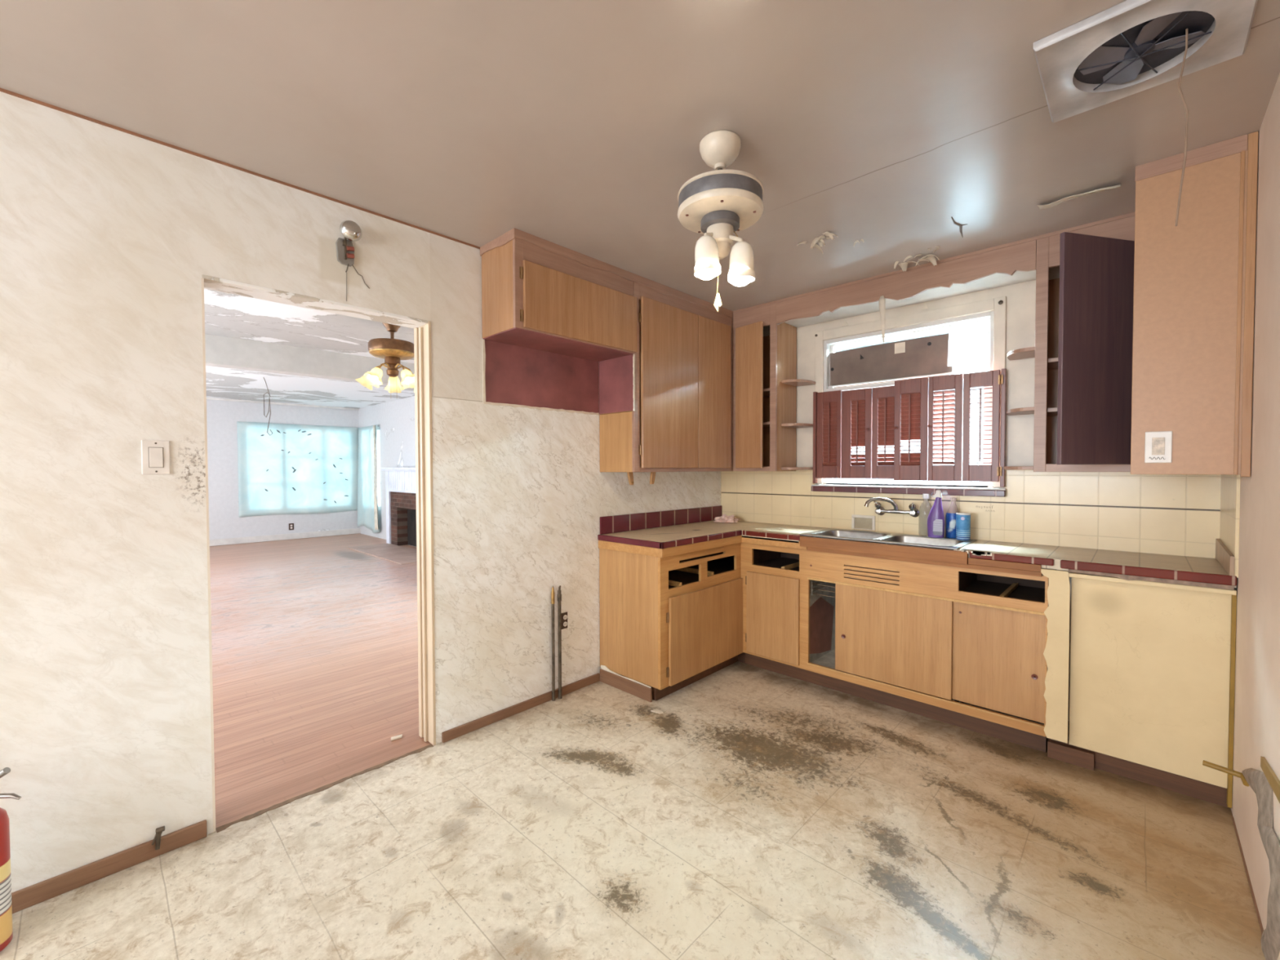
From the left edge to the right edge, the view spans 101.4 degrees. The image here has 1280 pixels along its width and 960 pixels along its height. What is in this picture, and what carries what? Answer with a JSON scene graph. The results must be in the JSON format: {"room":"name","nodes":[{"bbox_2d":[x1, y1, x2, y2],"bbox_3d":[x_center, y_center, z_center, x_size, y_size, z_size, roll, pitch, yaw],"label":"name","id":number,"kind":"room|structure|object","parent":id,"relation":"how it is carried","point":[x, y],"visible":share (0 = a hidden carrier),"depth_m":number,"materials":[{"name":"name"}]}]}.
{"room":"damaged room","nodes":[
{"label":"damaged room","id":0,"kind":"room"},
{"bbox_2d":[206,399,359,546],"bbox_3d":[-7.466,-0.145,9.069,0.150,2.670,5.020,1,2,44],"label":"wall","id":1,"kind":"structure","parent":0,"point":[222,416],"depth_m":9.33,"materials":[{"name":"white paint"}]},
{"bbox_2d":[206,397,359,410],"bbox_3d":[-7.432,-1.394,8.921,0.030,0.035,4.900,1,2,44],"label":"trim","id":2,"kind":"structure","parent":1,"relation":"attached to","point":[208,398],"depth_m":9.71,"materials":[{"name":"white paint"}]},
{"bbox_2d":[209,528,359,546],"bbox_3d":[-7.444,1.087,8.995,0.018,0.110,4.900,1,2,44],"label":"baseboard","id":3,"kind":"structure","parent":1,"relation":"attached to","point":[354,531],"depth_m":9.77,"materials":[{"name":"white paint"}]},
{"bbox_2d":[288,523,293,529],"bbox_3d":[-6.587,0.882,9.894,0.008,0.125,0.080,1,2,44],"label":"outlet","id":4,"kind":"object","parent":1,"relation":"attached to","point":[291,525],"visible":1,"depth_m":9.89,"materials":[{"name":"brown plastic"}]},
{"bbox_2d":[236,421,358,517],"bbox_3d":[-6.435,-0.198,10.005,0.036,1.712,2.000,1,2,43],"label":"window","id":5,"kind":"structure","parent":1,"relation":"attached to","point":[296,468],"depth_m":9.93,"materials":[{"name":"glass"}]},
{"bbox_2d":[204,288,414,408],"bbox_3d":[-4.192,-1.316,5.827,9.032,0.160,4.900,1,2,44],"label":"ceiling","id":6,"kind":"structure","parent":0,"point":[226,314],"depth_m":4.55,"materials":[{"name":"white paint"}]},
{"bbox_2d":[263,377,272,435],"bbox_3d":[-5.004,-0.988,7.047,0.009,0.780,0.098,1,2,44],"label":"cable","id":7,"kind":"object","parent":6,"relation":"hanging from","point":[264,377],"visible":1,"depth_m":7.05,"materials":[{"name":"grey metal"}]},
{"bbox_2d":[355,322,414,393],"bbox_3d":[-1.873,-0.911,3.995,0.523,0.579,0.514,1,2,44],"label":"fan","id":8,"kind":"object","parent":6,"relation":"hanging from","point":[393,350],"visible":0.88,"depth_m":3.91,"materials":[{"name":"gold metal"}]},
{"bbox_2d":[0,91,720,893],"bbox_3d":[-1.767,0.069,1.761,0.128,2.540,7.120,1,2,44],"label":"wall","id":9,"kind":"structure","parent":0,"point":[108,236],"depth_m":1.79,"materials":[{"name":"paint"}]},
{"bbox_2d":[11,819,207,913],"bbox_3d":[-2.868,1.292,0.528,0.016,0.058,3.772,1,2,44],"label":"baseboard","id":10,"kind":"structure","parent":9,"relation":"attached to","point":[28,896],"depth_m":1.70,"materials":[{"name":"brown wood"}]},
{"bbox_2d":[141,440,170,474],"bbox_3d":[-1.647,-0.077,1.783,0.010,0.116,0.072,1,2,44],"label":"light switch","id":11,"kind":"object","parent":9,"relation":"attached to","point":[155,455],"visible":1,"depth_m":1.78,"materials":[{"name":"white plastic"}]},
{"bbox_2d":[201,278,215,831],"bbox_3d":[-1.608,0.282,1.938,0.139,2.006,0.007,1,2,44],"label":"trim","id":12,"kind":"structure","parent":9,"relation":"attached to","point":[202,279],"depth_m":1.89,"materials":[{"name":"white wood"}]},
{"bbox_2d":[0,88,479,248],"bbox_3d":[-2.489,-1.125,0.885,0.006,0.008,4.900,1,2,44],"label":"trim","id":13,"kind":"structure","parent":9,"relation":"attached to","point":[2,90],"depth_m":1.87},
{"bbox_2d":[201,274,427,328],"bbox_3d":[-1.329,-0.735,2.210,0.140,0.013,0.821,1,2,44],"label":"trim","id":14,"kind":"structure","parent":9,"relation":"attached to","point":[213,283],"depth_m":2.14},
{"bbox_2d":[215,744,433,832],"bbox_3d":[-1.274,1.278,2.213,0.034,0.004,0.810,1,2,44],"label":"trim","id":15,"kind":"structure","parent":9,"relation":"attached to","point":[224,827],"depth_m":2.14,"materials":[{"name":"brown wood"}]},
{"bbox_2d":[335,220,369,301],"bbox_3d":[-1.194,-0.917,2.199,0.067,0.328,0.131,1,2,44],"label":"bell","id":16,"kind":"object","parent":9,"relation":"attached to","point":[350,230],"visible":1,"depth_m":2.18,"materials":[{"name":"silver metal"}]},
{"bbox_2d":[413,320,435,745],"bbox_3d":[-1.042,0.260,2.530,0.144,2.018,0.025,1,2,44],"label":"trim","id":17,"kind":"structure","parent":9,"relation":"attached to","point":[422,335],"depth_m":2.51,"materials":[{"name":"beige wood"}]},
{"bbox_2d":[441,672,599,742],"bbox_3d":[-0.605,1.236,2.896,0.016,0.048,1.013,1,2,44],"label":"baseboard","id":18,"kind":"structure","parent":9,"relation":"attached to","point":[457,731],"depth_m":2.81,"materials":[{"name":"brown wood"}]},
{"bbox_2d":[482,339,599,415],"bbox_3d":[-0.527,-0.557,2.948,0.006,0.330,0.788,1,2,44],"label":"trim","id":19,"kind":"structure","parent":9,"relation":"attached to","point":[484,402],"depth_m":2.73,"materials":[{"name":"wood"}]},
{"bbox_2d":[484,339,599,413],"bbox_3d":[-0.524,-0.562,2.955,0.003,0.324,0.777,1,2,44],"label":"wall panel","id":20,"kind":"object","parent":9,"relation":"attached to","point":[516,375],"depth_m":2.92,"materials":[{"name":"red paint"}]},
{"bbox_2d":[481,237,637,361],"bbox_3d":[-0.408,-0.950,2.833,0.320,0.459,0.805,1,2,44],"label":"upper cabinet","id":21,"kind":"object","parent":9,"relation":"attached to","point":[535,297],"visible":0.88,"depth_m":2.64,"materials":[{"name":"brown wood"}]},
{"bbox_2d":[560,612,567,629],"bbox_3d":[-0.444,0.823,3.062,0.008,0.095,0.052,1,2,44],"label":"wall outlet","id":22,"kind":"object","parent":9,"relation":"attached to","point":[564,615],"visible":0.82,"depth_m":3.06,"materials":[{"name":"brown plastic"}]},
{"bbox_2d":[480,227,733,318],"bbox_3d":[-0.073,-1.161,3.190,0.311,0.055,1.805,1,2,44],"label":"trim","id":23,"kind":"structure","parent":9,"relation":"attached to","point":[508,236],"depth_m":2.77,"materials":[{"name":"brown wood"}]},
{"bbox_2d":[600,505,721,534],"bbox_3d":[0.203,0.272,3.723,0.011,0.110,1.306,1,2,44],"label":"backsplash","id":24,"kind":"structure","parent":9,"relation":"attached to","point":[624,522],"depth_m":3.62,"materials":[{"name":"red tile"}]},
{"bbox_2d":[599,281,733,471],"bbox_3d":[0.315,-0.629,3.597,0.320,1.140,1.320,1,2,44],"label":"upper cabinet","id":25,"kind":"object","parent":9,"relation":"attached to","point":[665,406],"visible":0.91,"depth_m":3.24,"materials":[{"name":"brown wood"}]},
{"bbox_2d":[626,471,656,484],"bbox_3d":[0.014,-0.011,3.239,0.024,0.078,0.245,1,2,44],"label":"paper towel holder","id":26,"kind":"object","parent":25,"relation":"attached to","point":[630,476],"visible":0.98,"depth_m":3.17,"materials":[{"name":"brown wood"}]},
{"bbox_2d":[358,395,415,546],"bbox_3d":[-2.444,-0.128,7.680,9.032,2.670,0.150,1,2,44],"label":"wall","id":27,"kind":"structure","parent":0,"point":[395,420],"depth_m":9.57,"materials":[{"name":"white paint"}]},
{"bbox_2d":[204,333,414,386],"bbox_3d":[-3.165,-1.177,4.850,0.150,0.400,4.900,1,2,44],"label":"ceiling beam","id":28,"kind":"structure","parent":27,"relation":"attached to","point":[224,352],"depth_m":4.73,"materials":[{"name":"grey paint"}]},
{"bbox_2d":[357,424,379,533],"bbox_3d":[-5.345,-0.018,10.269,1.184,2.070,0.074,1,2,44],"label":"curtain","id":29,"kind":"object","parent":27,"relation":"hanging from","point":[367,502],"visible":1,"depth_m":10.30,"materials":[{"name":"beige fabric"}]},
{"bbox_2d":[377,426,381,509],"bbox_3d":[-5.251,-0.229,10.301,0.930,1.570,0.035,1,2,44],"label":"window","id":30,"kind":"structure","parent":27,"relation":"in","point":[378,428],"depth_m":10.03,"materials":[{"name":"white paint"}]},
{"bbox_2d":[0,533,1266,959],"bbox_3d":[-4.041,1.271,4.089,12.000,0.055,7.300,1,2,44],"label":"floor","id":31,"kind":"structure","parent":0,"point":[763,814],"depth_m":1.90,"materials":[{"name":"beige tile"}]},
{"bbox_2d":[0,767,21,951],"bbox_3d":[-1.803,1.042,1.435,0.126,0.505,0.153,1,2,44],"label":"fire extinguisher","id":32,"kind":"object","parent":31,"relation":"on","point":[6,904],"visible":1,"depth_m":1.45,"materials":[{"name":"red metal"}]},
{"bbox_2d":[151,826,164,849],"bbox_3d":[-1.643,1.222,1.785,0.035,0.074,0.018,-1,1,-30],"label":"stub","id":33,"kind":"object","parent":31,"relation":"on","point":[159,830],"visible":1,"depth_m":1.78,"materials":[{"name":"grey metal"}]},
{"bbox_2d":[347,543,417,564],"bbox_3d":[-3.873,1.145,8.259,2.220,0.013,0.665,1,2,44],"label":"hearth slab","id":34,"kind":"object","parent":31,"relation":"on","point":[398,554],"visible":0.76,"depth_m":8.25,"materials":[{"name":"stone"}]},
{"bbox_2d":[391,733,402,741],"bbox_3d":[-1.197,1.267,2.575,0.056,0.007,0.026,-1,2,-35],"label":"chip","id":35,"kind":"object","parent":31,"relation":"on","point":[398,736],"visible":1,"depth_m":2.57,"materials":[{"name":"paper"}]},
{"bbox_2d":[377,467,416,546],"bbox_3d":[-3.582,0.470,8.478,2.620,1.345,0.290,1,2,44],"label":"fireplace","id":36,"kind":"object","parent":31,"relation":"on","point":[400,482],"visible":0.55,"depth_m":9.03,"materials":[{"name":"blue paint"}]},
{"bbox_2d":[377,467,415,471],"bbox_3d":[-3.584,-0.175,8.464,2.620,0.055,0.290,1,2,44],"label":"mantel shelf","id":37,"kind":"object","parent":36,"relation":"attached to","point":[382,468],"depth_m":8.73,"materials":[{"name":"white paint"}]},
{"bbox_2d":[551,586,555,701],"bbox_3d":[-0.493,0.926,2.975,0.021,0.660,0.020,1,2,44],"label":"pipe","id":38,"kind":"object","parent":31,"relation":"on","point":[553,594],"visible":1,"depth_m":2.97,"materials":[{"name":"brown metal"}]},
{"bbox_2d":[557,585,561,698],"bbox_3d":[-0.461,0.929,3.004,0.024,0.653,0.023,1,2,44],"label":"pipe","id":39,"kind":"object","parent":31,"relation":"on","point":[559,595],"visible":1,"depth_m":3.00,"materials":[{"name":"grey metal"}]},
{"bbox_2d":[650,709,662,713],"bbox_3d":[0.096,1.257,2.845,0.069,0.003,0.035,1,2,33],"label":"chip","id":40,"kind":"object","parent":31,"relation":"on","point":[657,711],"visible":1,"depth_m":2.84,"materials":[{"name":"paper"}]},
{"bbox_2d":[599,542,745,702],"bbox_3d":[0.390,0.827,3.545,0.540,0.830,1.324,1,2,44],"label":"base cabinet","id":41,"kind":"object","parent":31,"relation":"on","point":[668,624],"visible":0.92,"depth_m":3.12,"materials":[{"name":"brown wood"}]},
{"bbox_2d":[740,542,1056,752],"bbox_3d":[1.427,0.834,3.111,1.623,0.830,0.521,1,2,44],"label":"base cabinet","id":42,"kind":"object","parent":31,"relation":"on","point":[958,646],"visible":0.98,"depth_m":2.80,"materials":[{"name":"brown wood"}]},
{"bbox_2d":[809,580,835,597],"bbox_3d":[1.251,0.660,3.193,0.329,0.085,0.267,1,2,44],"label":"wire rack","id":43,"kind":"object","parent":42,"relation":"in","point":[811,583],"visible":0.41,"depth_m":3.19,"materials":[{"name":"silver metal"}]},
{"bbox_2d":[597,505,1236,587],"bbox_3d":[1.168,0.333,2.792,2.695,0.196,1.324,1,2,44],"label":"countertop","id":44,"kind":"structure","parent":42,"relation":"on","point":[666,540],"depth_m":2.82,"materials":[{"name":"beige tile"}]},
{"bbox_2d":[712,514,741,522],"bbox_3d":[0.646,0.288,3.978,0.193,0.060,0.149,1,2,44],"label":"crumpled cloth","id":45,"kind":"object","parent":44,"relation":"on","point":[724,518],"visible":1,"depth_m":3.94,"materials":[{"name":"pink fabric"}]},
{"bbox_2d":[799,528,976,550],"bbox_3d":[1.434,0.416,3.077,0.847,0.168,0.433,1,2,44],"label":"sink","id":46,"kind":"object","parent":44,"relation":"in","point":[944,543],"visible":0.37,"depth_m":3.08,"materials":[{"name":"silver metal"}]},
{"bbox_2d":[927,489,945,537],"bbox_3d":[1.712,0.195,3.028,0.092,0.275,0.059,1,2,44],"label":"bottle","id":47,"kind":"object","parent":46,"relation":"on","point":[935,519],"visible":1,"depth_m":3.01,"materials":[{"name":"plastic"}]},
{"bbox_2d":[955,512,970,540],"bbox_3d":[1.815,0.261,2.939,0.072,0.148,0.072,1,2,44],"label":"can","id":48,"kind":"object","parent":46,"relation":"on","point":[962,519],"visible":1,"depth_m":2.91,"materials":[{"name":"blue metal"}]},
{"bbox_2d":[922,493,928,498],"bbox_3d":[1.708,0.207,3.131,0.074,0.248,0.074,1,2,44],"label":"clear bottle","id":49,"kind":"object","parent":44,"relation":"on","point":[924,495],"visible":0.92,"depth_m":3.11,"materials":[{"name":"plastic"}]},
{"bbox_2d":[945,497,959,537],"bbox_3d":[1.812,0.216,3.029,0.076,0.233,0.076,1,2,44],"label":"dish soap bottle","id":50,"kind":"object","parent":44,"relation":"on","point":[950,517],"visible":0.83,"depth_m":3.01,"materials":[{"name":"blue plastic"}]},
{"bbox_2d":[1040,568,1236,808],"bbox_3d":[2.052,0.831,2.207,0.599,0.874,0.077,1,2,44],"label":"base cabinet","id":51,"kind":"object","parent":31,"relation":"on","point":[1152,682],"visible":1,"depth_m":2.17,"materials":[{"name":"paint"}]},
{"bbox_2d":[0,0,1279,325],"bbox_3d":[-0.790,-1.155,0.713,2.700,0.050,7.000,1,2,44],"label":"ceiling","id":52,"kind":"structure","parent":0,"point":[579,126],"depth_m":1.62,"materials":[{"name":"beige paint"}]},
{"bbox_2d":[677,129,764,311],"bbox_3d":[0.275,-0.868,1.799,0.292,0.579,0.292,1,2,44],"label":"ceiling fan light","id":53,"kind":"object","parent":52,"relation":"hanging from","point":[719,203],"visible":1,"depth_m":1.73,"materials":[{"name":"white metal"}]},
{"bbox_2d":[796,231,837,253],"bbox_3d":[0.882,-1.151,2.557,0.196,0.053,0.123,1,2,44],"label":"peeling paint","id":54,"kind":"object","parent":52,"relation":"attached to","point":[819,240],"visible":1,"depth_m":2.55,"materials":[{"name":"paint"}]},
{"bbox_2d":[853,239,864,246],"bbox_3d":[1.074,-1.168,2.578,0.053,0.022,0.025,1,2,44],"label":"peeling paint","id":55,"kind":"object","parent":52,"relation":"attached to","point":[860,240],"visible":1,"depth_m":2.58,"materials":[{"name":"paint"}]},
{"bbox_2d":[893,253,939,271],"bbox_3d":[1.483,-1.159,2.803,0.227,0.052,0.162,1,2,44],"label":"peeling paint","id":56,"kind":"object","parent":52,"relation":"attached to","point":[931,259],"visible":1,"depth_m":2.80,"materials":[{"name":"paint"}]},
{"bbox_2d":[733,211,1135,313],"bbox_3d":[1.419,-1.182,3.016,2.084,0.015,0.005,1,2,44],"label":"trim","id":57,"kind":"structure","parent":52,"relation":"attached to","point":[1132,214],"depth_m":2.76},
{"bbox_2d":[951,217,965,237],"bbox_3d":[1.493,-1.176,2.427,0.047,0.014,0.271,1,2,42],"label":"hanging wire","id":58,"kind":"object","parent":52,"relation":"attached to","point":[960,225],"depth_m":2.41,"materials":[{"name":"grey paint"}]},
{"bbox_2d":[1037,183,1121,208],"bbox_3d":[1.786,-1.152,2.136,0.101,0.040,0.267,-1,2,-42],"label":"peeling paint","id":59,"kind":"object","parent":52,"relation":"attached to","point":[1053,204],"visible":1,"depth_m":2.15,"materials":[{"name":"paint"}]},
{"bbox_2d":[1033,0,1257,226],"bbox_3d":[1.321,-0.901,1.390,0.405,0.499,0.405,1,2,44],"label":"ceiling exhaust fan","id":60,"kind":"object","parent":52,"relation":"attached to","point":[1129,47],"visible":1,"depth_m":1.37,"materials":[{"name":"grey metal"}]},
{"bbox_2d":[732,266,1071,720],"bbox_3d":[1.670,0.023,3.317,2.948,2.540,0.120,1,2,44],"label":"wall","id":61,"kind":"structure","parent":0,"point":[1020,297],"depth_m":2.88,"materials":[{"name":"beige paint"}]},
{"bbox_2d":[733,302,796,471],"bbox_3d":[0.871,-0.634,3.723,0.344,1.140,0.349,1,2,44],"label":"upper cabinet","id":62,"kind":"object","parent":61,"relation":"attached to","point":[762,402],"visible":0.93,"depth_m":3.62,"materials":[{"name":"brown wood"}]},
{"bbox_2d":[763,387,769,396],"bbox_3d":[0.898,-0.624,3.751,0.300,0.018,0.256,1,2,44],"label":"shelf","id":63,"kind":"object","parent":62,"relation":"attached to","point":[766,391],"depth_m":3.66,"materials":[{"name":"brown wood"}]},
{"bbox_2d":[763,422,769,427],"bbox_3d":[0.899,-0.394,3.756,0.300,0.018,0.256,1,2,44],"label":"shelf","id":64,"kind":"object","parent":62,"relation":"attached to","point":[766,424],"depth_m":3.64,"materials":[{"name":"brown wood"}]},
{"bbox_2d":[781,466,813,470],"bbox_3d":[1.091,-0.080,3.618,0.135,0.018,0.220,1,2,44],"label":"corner shelf","id":65,"kind":"object","parent":62,"relation":"attached to","point":[782,468],"visible":0.87,"depth_m":3.55,"materials":[{"name":"brown wood"}]},
{"bbox_2d":[781,422,813,427],"bbox_3d":[1.094,-0.377,3.607,0.145,0.018,0.220,1,2,44],"label":"corner shelf","id":66,"kind":"object","parent":62,"relation":"attached to","point":[789,424],"visible":0.98,"depth_m":3.56,"materials":[{"name":"brown wood"}]},
{"bbox_2d":[781,378,815,386],"bbox_3d":[1.093,-0.671,3.601,0.145,0.018,0.220,1,2,44],"label":"corner shelf","id":67,"kind":"object","parent":62,"relation":"attached to","point":[795,382],"visible":1,"depth_m":3.56,"materials":[{"name":"brown wood"}]},
{"bbox_2d":[776,240,1036,324],"bbox_3d":[1.424,-1.107,3.032,1.398,0.165,0.022,1,2,44],"label":"window valance","id":68,"kind":"object","parent":62,"relation":"attached to","point":[1021,257],"visible":1,"depth_m":2.92,"materials":[{"name":"brown wood"}]},
{"bbox_2d":[878,295,885,342],"bbox_3d":[1.401,-0.930,3.031,0.037,0.270,0.009,1,2,44],"label":"tape strip","id":69,"kind":"object","parent":68,"relation":"hanging from","point":[882,300],"visible":1,"depth_m":3.03,"materials":[{"name":"paper"}]},
{"bbox_2d":[841,320,848,326],"bbox_3d":[1.365,-1.046,3.493,0.050,0.038,0.004,1,2,44],"label":"paper scrap","id":70,"kind":"object","parent":61,"relation":"attached to","point":[845,323],"visible":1,"depth_m":3.49,"materials":[{"name":"beige paper"}]},
{"bbox_2d":[811,296,1006,490],"bbox_3d":[1.638,-0.484,3.285,1.117,1.064,0.192,1,2,44],"label":"window","id":71,"kind":"structure","parent":61,"relation":"in","point":[996,319],"depth_m":3.13,"materials":[{"name":"white paint"}]},
{"bbox_2d":[816,390,841,478],"bbox_3d":[1.277,-0.306,3.547,0.167,0.586,0.033,1,2,44],"label":"shutter","id":72,"kind":"object","parent":71,"relation":"attached to","point":[828,435],"visible":1,"depth_m":3.54,"materials":[{"name":"brown wood"}]},
{"bbox_2d":[840,387,872,478],"bbox_3d":[1.410,-0.300,3.419,0.194,0.580,0.043,1,2,44],"label":"shutter","id":73,"kind":"object","parent":71,"relation":"attached to","point":[856,404],"visible":1,"depth_m":3.42,"materials":[{"name":"brown wood"}]},
{"bbox_2d":[871,385,894,479],"bbox_3d":[1.541,-0.298,3.301,0.151,0.580,0.037,1,2,44],"label":"shutter","id":74,"kind":"object","parent":71,"relation":"attached to","point":[883,397],"visible":0.81,"depth_m":3.31,"materials":[{"name":"brown wood"}]},
{"bbox_2d":[830,333,952,387],"bbox_3d":[1.585,-0.755,3.364,0.747,0.250,0.008,1,2,44],"label":"cardboard cover","id":75,"kind":"object","parent":71,"relation":"attached to","point":[928,355],"visible":0.98,"depth_m":3.34,"materials":[{"name":"cardboard"}]},
{"bbox_2d":[893,377,928,480],"bbox_3d":[1.638,-0.303,3.173,0.187,0.614,0.043,1,2,44],"label":"shutter","id":76,"kind":"object","parent":71,"relation":"attached to","point":[911,396],"visible":1,"depth_m":3.17,"materials":[{"name":"brown wood"}]},
{"bbox_2d":[927,373,963,481],"bbox_3d":[1.771,-0.301,3.045,0.174,0.614,0.042,1,2,44],"label":"shutter","id":77,"kind":"object","parent":71,"relation":"attached to","point":[947,383],"visible":1,"depth_m":3.04,"materials":[{"name":"brown wood"}]},
{"bbox_2d":[962,369,1000,481],"bbox_3d":[1.903,-0.297,2.924,0.173,0.612,0.038,1,2,44],"label":"shutter","id":78,"kind":"object","parent":71,"relation":"attached to","point":[988,378],"visible":1,"depth_m":2.92,"materials":[{"name":"brown wood"}]},
{"bbox_2d":[811,485,1006,497],"bbox_3d":[1.602,0.067,3.258,1.117,0.036,0.038,1,2,44],"label":"trim","id":79,"kind":"structure","parent":61,"relation":"attached to","point":[997,493],"depth_m":3.18,"materials":[{"name":"red tile"}]},
{"bbox_2d":[784,270,1035,327],"bbox_3d":[1.529,-1.080,3.142,1.400,0.015,0.285,1,2,44],"label":"trim","id":80,"kind":"structure","parent":61,"relation":"attached to","point":[997,280],"depth_m":3.06,"materials":[{"name":"white paint"}]},
{"bbox_2d":[920,302,928,310],"bbox_3d":[1.716,-1.049,3.158,0.040,0.038,0.004,1,2,44],"label":"paper scrap","id":81,"kind":"object","parent":61,"relation":"attached to","point":[924,307],"visible":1,"depth_m":3.16,"materials":[{"name":"beige paper"}]},
{"bbox_2d":[720,469,1221,558],"bbox_3d":[1.628,0.137,3.270,2.700,0.405,0.010,1,2,44],"label":"wall tile","id":82,"kind":"structure","parent":61,"relation":"attached to","point":[1190,533],"depth_m":2.76,"materials":[{"name":"beige tile"}]},
{"bbox_2d":[851,514,875,530],"bbox_3d":[1.458,0.277,3.420,0.150,0.094,0.013,1,2,44],"label":"recessed soap dish","id":83,"kind":"object","parent":82,"relation":"attached to","point":[858,522],"visible":1,"depth_m":3.42,"materials":[{"name":"grey ceramic"}]},
{"bbox_2d":[864,497,919,517],"bbox_3d":[1.541,0.167,3.207,0.262,0.122,0.206,1,2,44],"label":"faucet","id":84,"kind":"object","parent":82,"relation":"attached to","point":[913,512],"visible":1,"depth_m":3.21,"materials":[{"name":"silver metal"}]},
{"bbox_2d":[721,492,1220,511],"bbox_3d":[1.626,0.118,3.262,2.690,0.007,0.004,1,2,44],"label":"trim","id":85,"kind":"structure","parent":61,"relation":"attached to","point":[722,492],"depth_m":2.85,"materials":[{"name":"ceramic"}]},
{"bbox_2d":[1033,215,1134,471],"bbox_3d":[2.027,-0.607,2.396,0.365,1.140,0.672,1,2,44],"label":"upper cabinet","id":86,"kind":"object","parent":61,"relation":"attached to","point":[1083,386],"visible":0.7,"depth_m":2.24,"materials":[{"name":"brown wood"}]},
{"bbox_2d":[1003,466,1033,470],"bbox_3d":[1.997,-0.063,2.752,0.155,0.018,0.220,1,2,44],"label":"corner shelf","id":87,"kind":"object","parent":86,"relation":"attached to","point":[1006,468],"visible":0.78,"depth_m":2.67,"materials":[{"name":"brown wood"}]},
{"bbox_2d":[1006,406,1034,415],"bbox_3d":[2.000,-0.360,2.742,0.145,0.018,0.220,1,2,44],"label":"corner shelf","id":88,"kind":"object","parent":86,"relation":"attached to","point":[1023,411],"visible":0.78,"depth_m":2.69,"materials":[{"name":"brown wood"}]},
{"bbox_2d":[1007,346,1035,360],"bbox_3d":[1.999,-0.660,2.735,0.145,0.018,0.220,1,2,44],"label":"corner shelf","id":89,"kind":"object","parent":86,"relation":"attached to","point":[1024,353],"visible":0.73,"depth_m":2.71,"materials":[{"name":"brown wood"}]},
{"bbox_2d":[1046,407,1057,416],"bbox_3d":[2.168,-0.341,2.544,0.330,0.018,0.256,1,2,44],"label":"shelf","id":90,"kind":"object","parent":86,"relation":"attached to","point":[1050,411],"depth_m":2.55,"materials":[{"name":"brown wood"}]},
{"bbox_2d":[1047,357,1057,369],"bbox_3d":[2.167,-0.581,2.539,0.330,0.018,0.256,1,2,44],"label":"shelf","id":91,"kind":"object","parent":86,"relation":"attached to","point":[1052,363],"depth_m":2.57,"materials":[{"name":"brown wood"}]},
{"bbox_2d":[1231,73,1279,959],"bbox_3d":[0.234,0.108,-0.233,0.120,2.540,7.000,1,2,44],"label":"wall","id":92,"kind":"structure","parent":0,"point":[1256,724],"depth_m":1.61,"materials":[{"name":"paint"}]},
{"bbox_2d":[1130,131,1258,476],"bbox_3d":[2.219,-0.596,2.138,0.298,1.152,0.780,1,2,44],"label":"upper cabinet","id":93,"kind":"object","parent":92,"relation":"attached to","point":[1193,304],"visible":1,"depth_m":1.85,"materials":[{"name":"brown wood"}]},
{"bbox_2d":[1144,431,1172,462],"bbox_3d":[1.899,-0.120,1.918,0.071,0.115,0.009,1,2,44],"label":"outlet","id":94,"kind":"object","parent":93,"relation":"attached to","point":[1157,445],"visible":1,"depth_m":1.92,"materials":[{"name":"white plastic"}]},
{"bbox_2d":[1202,760,1248,786],"bbox_3d":[1.986,0.987,1.768,0.046,0.028,0.120,-1,1,-17],"label":"pipe stub","id":95,"kind":"object","parent":92,"relation":"attached to","point":[1225,770],"visible":0.84,"depth_m":1.77,"materials":[{"name":"gold metal"}]},
{"bbox_2d":[1219,474,1240,577],"bbox_3d":[2.418,0.160,2.150,0.010,0.405,0.520,1,2,44],"label":"wall tile","id":96,"kind":"structure","parent":92,"relation":"attached to","point":[1230,483],"depth_m":2.06,"materials":[{"name":"beige tile"}]},
{"bbox_2d":[1231,816,1263,933],"bbox_3d":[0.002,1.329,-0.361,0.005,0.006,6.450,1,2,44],"label":"baseboard","id":97,"kind":"structure","parent":92,"relation":"attached to","point":[1233,818],"depth_m":1.67,"materials":[{"name":"brown wood"}]},
{"bbox_2d":[1241,768,1279,959],"bbox_3d":[1.815,1.053,1.538,0.019,0.460,0.690,1,2,44],"label":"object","id":98,"kind":"structure","parent":92,"relation":"attached to","point":[1257,780],"depth_m":1.39,"materials":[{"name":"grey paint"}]},
{"bbox_2d":[1260,755,1279,803],"bbox_3d":[1.667,0.793,1.375,0.007,0.080,0.380,1,2,44],"label":"trim","id":99,"kind":"structure","parent":92,"relation":"attached to","point":[1272,778],"depth_m":1.40,"materials":[{"name":"brown wood"}]},
{"label":"outside","id":100,"kind":"structure","parent":0,"visible":0},
{"bbox_3d":[2.323,1.564,4.532,14.000,0.100,2.480,1,2,44],"label":"ground","id":101,"kind":"structure","parent":100,"visible":0},
{"bbox_2d":[833,321,987,483],"bbox_3d":[3.157,-0.088,5.373,14.000,3.160,0.450,1,2,44],"label":"wall","id":102,"kind":"structure","parent":101,"relation":"on","point":[967,344],"depth_m":5.29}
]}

